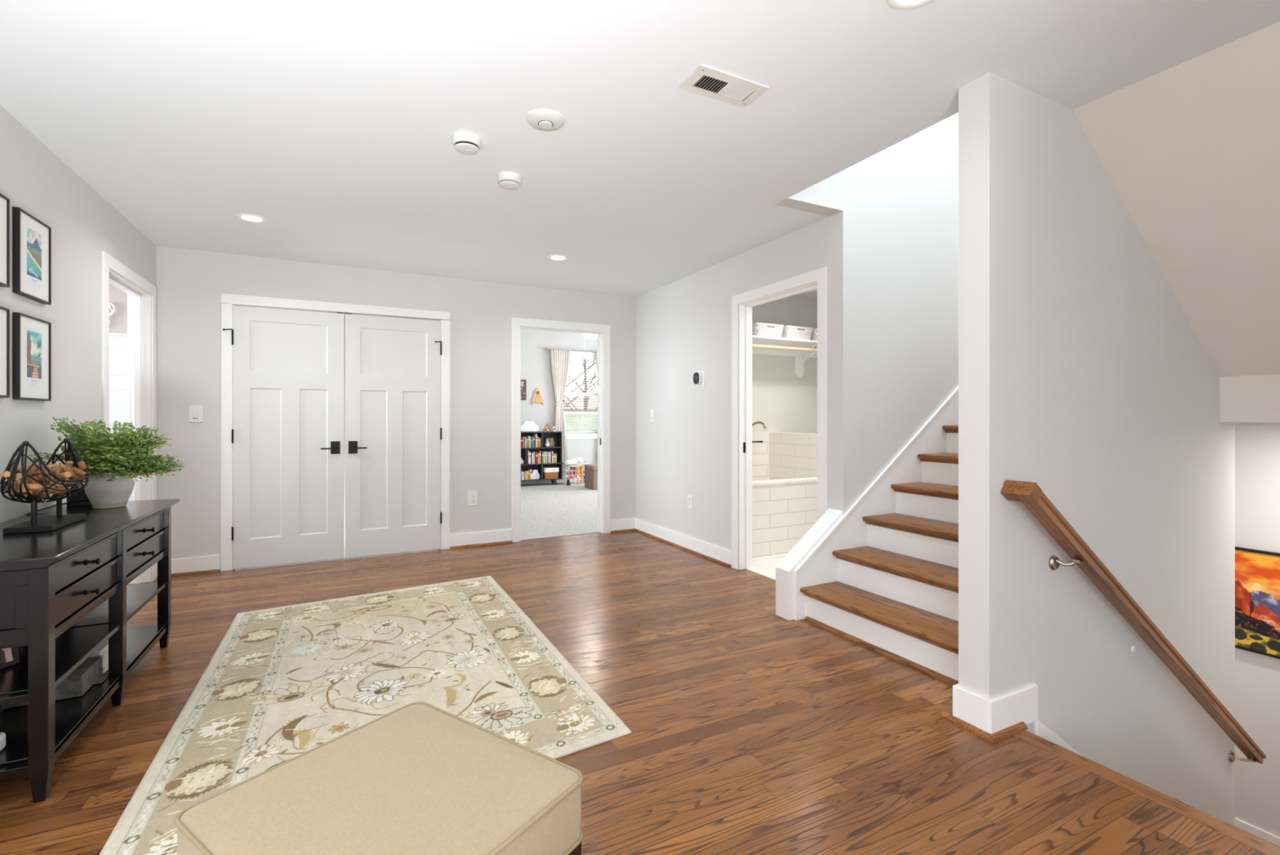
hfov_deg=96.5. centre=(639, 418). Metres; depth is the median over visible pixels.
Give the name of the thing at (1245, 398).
wall header
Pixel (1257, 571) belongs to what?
landscape picture
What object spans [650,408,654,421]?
light switch
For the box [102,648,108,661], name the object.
book
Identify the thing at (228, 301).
door frame
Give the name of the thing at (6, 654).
photo
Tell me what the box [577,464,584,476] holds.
toy
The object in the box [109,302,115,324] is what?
wall ornament
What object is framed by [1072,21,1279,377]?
ceiling
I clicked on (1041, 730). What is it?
baseboard
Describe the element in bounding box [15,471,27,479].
cork
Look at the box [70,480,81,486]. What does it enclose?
cork
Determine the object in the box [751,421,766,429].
faucet
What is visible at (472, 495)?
wall outlet
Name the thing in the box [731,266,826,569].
door frame
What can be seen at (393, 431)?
door
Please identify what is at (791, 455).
wall
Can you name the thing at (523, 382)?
picture
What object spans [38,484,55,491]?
cork
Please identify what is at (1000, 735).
trim
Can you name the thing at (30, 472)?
cork
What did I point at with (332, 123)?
ceiling
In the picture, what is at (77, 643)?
shelf
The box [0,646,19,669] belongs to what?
photo frame
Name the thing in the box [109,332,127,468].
wainscot
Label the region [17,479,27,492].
cork
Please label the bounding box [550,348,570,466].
curtain
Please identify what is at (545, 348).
curtain rod
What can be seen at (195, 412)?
light switch
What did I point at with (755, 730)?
floor
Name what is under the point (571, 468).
toy
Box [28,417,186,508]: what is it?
potted fern
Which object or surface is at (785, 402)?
wall
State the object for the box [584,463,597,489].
storage bin
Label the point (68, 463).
cork
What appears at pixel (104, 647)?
book
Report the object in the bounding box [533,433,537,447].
book
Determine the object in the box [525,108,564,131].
fire alarm
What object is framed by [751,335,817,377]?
wall shelf
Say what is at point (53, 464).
cork
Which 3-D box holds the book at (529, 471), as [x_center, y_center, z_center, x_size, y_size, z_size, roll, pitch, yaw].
[-1.949,0.968,9.950,0.030,0.165,0.161,0,0,-27]
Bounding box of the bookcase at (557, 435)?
[520,431,562,484]
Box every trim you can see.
[171,528,635,576]
[634,528,730,567]
[940,710,1027,742]
[1013,729,1279,854]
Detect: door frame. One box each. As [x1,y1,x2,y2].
[102,250,156,583]
[220,293,449,571]
[511,316,610,542]
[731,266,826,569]
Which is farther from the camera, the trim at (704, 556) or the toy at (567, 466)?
the toy at (567, 466)
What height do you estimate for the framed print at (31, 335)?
0.367 m
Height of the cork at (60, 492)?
0.039 m
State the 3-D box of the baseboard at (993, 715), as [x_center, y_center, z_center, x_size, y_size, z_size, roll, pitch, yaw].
[1.377,1.099,2.214,0.303,0.137,0.150,0,0,-27]
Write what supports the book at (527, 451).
on the bookcase at (557, 435)
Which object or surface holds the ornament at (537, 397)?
attached to the wall at (535, 362)
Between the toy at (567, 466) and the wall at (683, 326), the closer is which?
the wall at (683, 326)
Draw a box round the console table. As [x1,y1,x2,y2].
[0,497,179,802]
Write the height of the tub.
0.648 m
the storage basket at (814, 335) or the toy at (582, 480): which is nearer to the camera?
the storage basket at (814, 335)
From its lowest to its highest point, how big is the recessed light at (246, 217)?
0.006 m
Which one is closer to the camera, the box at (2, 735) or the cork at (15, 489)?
the box at (2, 735)
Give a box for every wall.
[0,105,155,522]
[109,283,127,333]
[155,245,635,559]
[344,315,345,542]
[520,330,597,475]
[635,210,857,551]
[751,294,817,480]
[768,431,817,479]
[774,112,958,620]
[1235,422,1279,836]
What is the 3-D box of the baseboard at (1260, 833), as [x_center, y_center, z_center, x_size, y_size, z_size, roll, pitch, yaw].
[4.116,2.788,3.793,0.015,0.135,3.000,0,0,-27]
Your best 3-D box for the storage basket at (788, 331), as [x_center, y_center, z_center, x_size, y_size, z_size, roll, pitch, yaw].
[1.509,-0.833,5.643,0.345,0.125,0.240,0,0,-27]
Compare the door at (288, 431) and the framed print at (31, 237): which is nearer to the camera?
the framed print at (31, 237)
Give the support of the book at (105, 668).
on the console table
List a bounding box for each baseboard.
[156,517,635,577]
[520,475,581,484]
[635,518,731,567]
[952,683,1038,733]
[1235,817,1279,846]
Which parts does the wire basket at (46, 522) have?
post, post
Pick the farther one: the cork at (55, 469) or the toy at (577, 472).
the toy at (577, 472)
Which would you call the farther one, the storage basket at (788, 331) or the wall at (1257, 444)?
the storage basket at (788, 331)
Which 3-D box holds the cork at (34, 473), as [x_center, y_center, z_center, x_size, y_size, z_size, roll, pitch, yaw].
[-2.299,0.210,2.180,0.047,0.034,0.023,0,0,-23]
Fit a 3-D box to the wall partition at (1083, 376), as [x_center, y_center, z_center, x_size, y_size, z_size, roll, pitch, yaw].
[3.171,-0.589,3.132,4.300,6.890,0.120,0,0,-27]
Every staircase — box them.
[794,386,958,684]
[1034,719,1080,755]
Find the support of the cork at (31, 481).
on the cork at (54, 486)
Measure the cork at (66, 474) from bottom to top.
0.032 m
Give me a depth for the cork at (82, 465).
2.35 m
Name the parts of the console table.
panel, leg, drawer, drawer, drawer rail, rail, knob, knob, leg, drawer, drawer, rail, drawer rail, knob, knob, leg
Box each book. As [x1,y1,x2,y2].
[88,641,108,657]
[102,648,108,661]
[102,657,108,666]
[102,662,108,673]
[524,435,528,447]
[525,469,530,479]
[526,449,528,463]
[530,435,534,447]
[530,452,533,463]
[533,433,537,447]
[534,451,537,463]
[537,450,541,463]
[538,437,541,447]
[545,451,547,462]
[549,450,553,462]
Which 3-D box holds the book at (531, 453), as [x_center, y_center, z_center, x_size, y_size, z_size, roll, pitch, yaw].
[-1.898,0.682,9.976,0.032,0.185,0.161,0,0,-27]
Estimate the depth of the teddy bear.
10.13 m
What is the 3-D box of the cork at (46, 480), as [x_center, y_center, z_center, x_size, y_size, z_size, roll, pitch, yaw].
[-2.236,0.227,2.162,0.046,0.031,0.023,0,0,37]
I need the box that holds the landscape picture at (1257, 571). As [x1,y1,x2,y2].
[1235,546,1279,658]
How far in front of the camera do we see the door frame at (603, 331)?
5.74 m
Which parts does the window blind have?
rail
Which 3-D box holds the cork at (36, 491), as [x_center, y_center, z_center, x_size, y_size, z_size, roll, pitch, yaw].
[-2.231,0.274,2.129,0.023,0.032,0.047,0,0,1]
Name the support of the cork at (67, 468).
in the wire basket at (46, 522)
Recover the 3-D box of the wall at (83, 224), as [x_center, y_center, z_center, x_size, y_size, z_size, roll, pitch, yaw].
[-1.967,-0.054,0.959,0.120,2.440,9.500,0,0,-27]
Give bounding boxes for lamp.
[520,421,538,431]
[582,333,597,349]
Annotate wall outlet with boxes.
[467,490,477,505]
[687,493,692,508]
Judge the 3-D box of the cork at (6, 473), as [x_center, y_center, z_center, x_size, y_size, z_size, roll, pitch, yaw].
[-2.256,0.205,2.049,0.023,0.042,0.047,0,0,36]
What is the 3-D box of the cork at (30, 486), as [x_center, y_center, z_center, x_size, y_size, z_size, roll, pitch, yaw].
[-2.212,0.246,2.083,0.023,0.025,0.044,0,0,22]
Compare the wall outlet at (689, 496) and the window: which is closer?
the wall outlet at (689, 496)
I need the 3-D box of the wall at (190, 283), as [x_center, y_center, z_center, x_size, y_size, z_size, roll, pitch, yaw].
[-1.778,-0.234,5.190,4.074,2.800,0.120,0,0,-27]
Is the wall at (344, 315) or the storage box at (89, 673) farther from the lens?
the wall at (344, 315)
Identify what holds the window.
in the wall at (535, 362)
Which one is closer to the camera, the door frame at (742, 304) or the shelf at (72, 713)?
the shelf at (72, 713)
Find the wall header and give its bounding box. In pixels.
[1219,373,1279,422]
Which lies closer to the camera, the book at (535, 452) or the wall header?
the wall header
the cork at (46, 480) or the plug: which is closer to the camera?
the cork at (46, 480)
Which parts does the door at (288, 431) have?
lever, handle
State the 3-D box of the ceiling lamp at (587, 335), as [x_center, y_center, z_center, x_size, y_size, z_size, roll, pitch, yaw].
[-0.684,-1.273,8.233,1.247,0.582,1.230,0,0,-27]
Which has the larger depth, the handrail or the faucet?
the faucet
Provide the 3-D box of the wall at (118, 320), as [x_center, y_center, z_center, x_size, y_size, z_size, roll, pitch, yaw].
[-5.412,-0.084,4.587,2.946,2.500,0.100,0,0,-27]
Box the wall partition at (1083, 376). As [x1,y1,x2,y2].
[958,72,1235,825]
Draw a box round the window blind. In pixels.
[562,354,597,432]
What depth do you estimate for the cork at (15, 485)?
2.07 m
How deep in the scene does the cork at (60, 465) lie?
2.28 m
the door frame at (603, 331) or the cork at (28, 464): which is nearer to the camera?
the cork at (28, 464)
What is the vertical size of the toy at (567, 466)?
0.185 m
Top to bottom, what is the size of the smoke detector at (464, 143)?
0.057 m
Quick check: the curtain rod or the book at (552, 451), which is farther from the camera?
the curtain rod
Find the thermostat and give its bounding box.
[693,369,705,386]
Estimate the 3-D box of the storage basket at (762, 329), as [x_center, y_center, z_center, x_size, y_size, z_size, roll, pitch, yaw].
[1.180,-0.833,5.474,0.345,0.125,0.240,0,0,-27]
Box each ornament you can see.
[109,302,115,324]
[531,387,543,404]
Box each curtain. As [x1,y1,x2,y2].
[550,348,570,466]
[595,351,597,370]
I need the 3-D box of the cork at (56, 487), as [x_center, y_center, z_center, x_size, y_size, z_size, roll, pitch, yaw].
[-2.218,0.267,2.188,0.022,0.034,0.047,0,0,-5]
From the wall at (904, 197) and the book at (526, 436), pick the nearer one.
the wall at (904, 197)
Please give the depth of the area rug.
2.47 m
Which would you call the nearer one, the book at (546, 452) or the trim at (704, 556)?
the trim at (704, 556)
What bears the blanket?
in the basket at (583, 463)
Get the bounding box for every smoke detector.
[451,131,481,155]
[496,171,522,190]
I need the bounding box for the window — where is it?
[562,351,597,439]
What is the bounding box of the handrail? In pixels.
[1000,480,1266,763]
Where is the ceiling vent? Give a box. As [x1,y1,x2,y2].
[679,64,768,107]
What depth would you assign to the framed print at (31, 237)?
2.51 m
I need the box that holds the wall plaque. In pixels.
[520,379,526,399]
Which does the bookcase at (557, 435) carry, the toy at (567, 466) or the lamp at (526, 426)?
the lamp at (526, 426)
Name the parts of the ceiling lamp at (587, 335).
lamp shade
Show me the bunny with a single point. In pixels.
(547, 444)
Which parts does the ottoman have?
leg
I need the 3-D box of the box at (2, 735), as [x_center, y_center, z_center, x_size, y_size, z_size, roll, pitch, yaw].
[-2.083,1.011,1.742,0.200,0.056,0.085,0,0,-27]
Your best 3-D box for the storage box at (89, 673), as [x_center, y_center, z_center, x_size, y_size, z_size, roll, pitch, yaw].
[-2.230,0.995,2.183,0.260,0.088,0.200,0,0,-27]
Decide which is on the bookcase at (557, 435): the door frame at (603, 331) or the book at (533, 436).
the book at (533, 436)
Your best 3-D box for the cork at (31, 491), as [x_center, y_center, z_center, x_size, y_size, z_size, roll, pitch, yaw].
[-2.251,0.265,2.111,0.043,0.023,0.023,0,0,-32]
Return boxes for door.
[222,305,344,568]
[344,312,441,557]
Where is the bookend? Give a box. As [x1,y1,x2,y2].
[531,469,539,479]
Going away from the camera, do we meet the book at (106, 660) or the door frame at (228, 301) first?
the book at (106, 660)
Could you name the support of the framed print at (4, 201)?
attached to the wall at (83, 224)
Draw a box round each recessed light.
[235,213,267,222]
[546,254,568,261]
[886,0,933,9]
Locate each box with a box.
[0,730,5,751]
[2,655,108,708]
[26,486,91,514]
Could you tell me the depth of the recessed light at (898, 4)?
1.75 m
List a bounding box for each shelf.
[0,582,166,695]
[0,623,166,767]
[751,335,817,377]
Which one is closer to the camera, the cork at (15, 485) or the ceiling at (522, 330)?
the cork at (15, 485)
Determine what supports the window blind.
attached to the window
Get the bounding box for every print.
[0,193,9,287]
[0,306,9,397]
[12,206,51,304]
[12,311,51,400]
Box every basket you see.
[0,438,88,533]
[542,466,559,479]
[560,462,588,484]
[751,322,783,337]
[781,325,813,339]
[810,328,817,340]
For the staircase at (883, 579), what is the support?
on the floor
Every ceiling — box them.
[0,0,1279,297]
[520,328,583,335]
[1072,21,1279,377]
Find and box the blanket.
[563,457,583,465]
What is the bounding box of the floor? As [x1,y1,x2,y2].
[0,482,1266,854]
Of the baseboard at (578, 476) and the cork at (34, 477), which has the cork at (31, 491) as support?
the cork at (34, 477)
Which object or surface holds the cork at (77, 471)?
in the wire basket at (46, 522)
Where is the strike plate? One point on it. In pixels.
(744, 443)
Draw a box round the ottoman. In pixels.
[173,701,583,854]
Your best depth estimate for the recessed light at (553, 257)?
4.50 m
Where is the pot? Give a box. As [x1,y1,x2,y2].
[84,472,134,508]
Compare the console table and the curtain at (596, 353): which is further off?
the curtain at (596, 353)
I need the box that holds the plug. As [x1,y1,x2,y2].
[1131,645,1135,652]
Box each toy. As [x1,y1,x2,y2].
[564,464,569,474]
[566,476,570,485]
[568,468,574,479]
[570,466,577,477]
[574,466,580,475]
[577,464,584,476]
[579,475,584,482]
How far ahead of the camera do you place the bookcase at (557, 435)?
10.11 m
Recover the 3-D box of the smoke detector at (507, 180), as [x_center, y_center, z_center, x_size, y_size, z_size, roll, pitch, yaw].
[-0.688,-1.245,3.009,0.132,0.057,0.132,0,0,-27]
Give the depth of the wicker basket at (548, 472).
10.04 m
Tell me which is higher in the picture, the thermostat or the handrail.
the thermostat
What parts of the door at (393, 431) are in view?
handle, lever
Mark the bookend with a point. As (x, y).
(535, 474)
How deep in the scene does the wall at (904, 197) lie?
3.72 m
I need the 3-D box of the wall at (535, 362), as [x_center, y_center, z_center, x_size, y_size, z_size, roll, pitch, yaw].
[-1.298,-0.234,10.654,5.400,2.800,0.150,0,0,-27]
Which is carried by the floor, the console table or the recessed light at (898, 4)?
the console table
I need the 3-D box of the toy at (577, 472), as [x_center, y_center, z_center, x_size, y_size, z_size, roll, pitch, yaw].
[-1.116,0.931,10.231,0.115,0.169,0.101,0,0,-27]
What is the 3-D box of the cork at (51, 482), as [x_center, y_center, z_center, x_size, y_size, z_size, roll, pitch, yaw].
[-2.209,0.244,2.169,0.045,0.026,0.023,0,0,-30]
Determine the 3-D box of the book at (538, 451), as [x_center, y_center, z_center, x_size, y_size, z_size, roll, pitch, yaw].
[-1.776,0.665,10.039,0.028,0.220,0.161,0,0,-27]
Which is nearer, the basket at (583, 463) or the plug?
the plug
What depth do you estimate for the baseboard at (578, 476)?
10.32 m
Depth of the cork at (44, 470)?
2.11 m
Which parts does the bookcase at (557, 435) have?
panel, shelf, shelf, shelf, shelf, panel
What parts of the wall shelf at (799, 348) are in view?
hanging rod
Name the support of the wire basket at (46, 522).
on the console table
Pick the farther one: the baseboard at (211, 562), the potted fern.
the baseboard at (211, 562)
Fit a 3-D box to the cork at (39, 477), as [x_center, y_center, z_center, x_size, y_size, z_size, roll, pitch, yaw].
[-2.268,0.221,2.164,0.022,0.023,0.043,0,0,-41]
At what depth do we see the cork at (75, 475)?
2.26 m
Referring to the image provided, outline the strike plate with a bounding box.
[742,442,745,452]
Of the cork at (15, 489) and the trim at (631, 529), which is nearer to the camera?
the cork at (15, 489)
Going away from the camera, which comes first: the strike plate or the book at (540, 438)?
the strike plate
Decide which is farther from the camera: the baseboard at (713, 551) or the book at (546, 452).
the book at (546, 452)
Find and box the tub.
[751,476,817,561]
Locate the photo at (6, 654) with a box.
[0,647,13,664]
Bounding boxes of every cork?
[1,470,18,481]
[4,483,17,490]
[10,488,27,497]
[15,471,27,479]
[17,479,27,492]
[22,489,35,493]
[26,462,34,470]
[26,468,33,479]
[26,475,39,481]
[26,483,42,489]
[27,479,44,488]
[31,471,39,476]
[32,489,49,496]
[36,474,45,480]
[37,468,53,475]
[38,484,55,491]
[42,463,58,469]
[44,475,53,482]
[48,480,66,486]
[49,491,64,496]
[51,466,59,475]
[55,486,68,492]
[57,471,71,479]
[58,462,66,469]
[61,465,74,476]
[64,460,73,468]
[66,481,75,486]
[68,471,76,479]
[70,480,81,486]
[71,466,86,476]
[77,461,86,470]
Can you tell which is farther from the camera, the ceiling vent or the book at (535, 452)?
the book at (535, 452)
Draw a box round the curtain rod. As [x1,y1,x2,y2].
[544,347,595,352]
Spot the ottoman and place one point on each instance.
(418, 777)
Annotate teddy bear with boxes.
[548,437,554,446]
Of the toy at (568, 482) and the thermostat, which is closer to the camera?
the thermostat
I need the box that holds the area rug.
[99,575,631,854]
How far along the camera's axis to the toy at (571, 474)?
10.16 m
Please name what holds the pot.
attached to the potted fern
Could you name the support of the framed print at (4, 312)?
attached to the wall at (83, 224)
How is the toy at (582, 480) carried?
in the basket at (583, 463)
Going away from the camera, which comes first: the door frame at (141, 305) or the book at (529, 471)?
the door frame at (141, 305)
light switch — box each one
[188,404,203,422]
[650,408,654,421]
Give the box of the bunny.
[545,438,549,446]

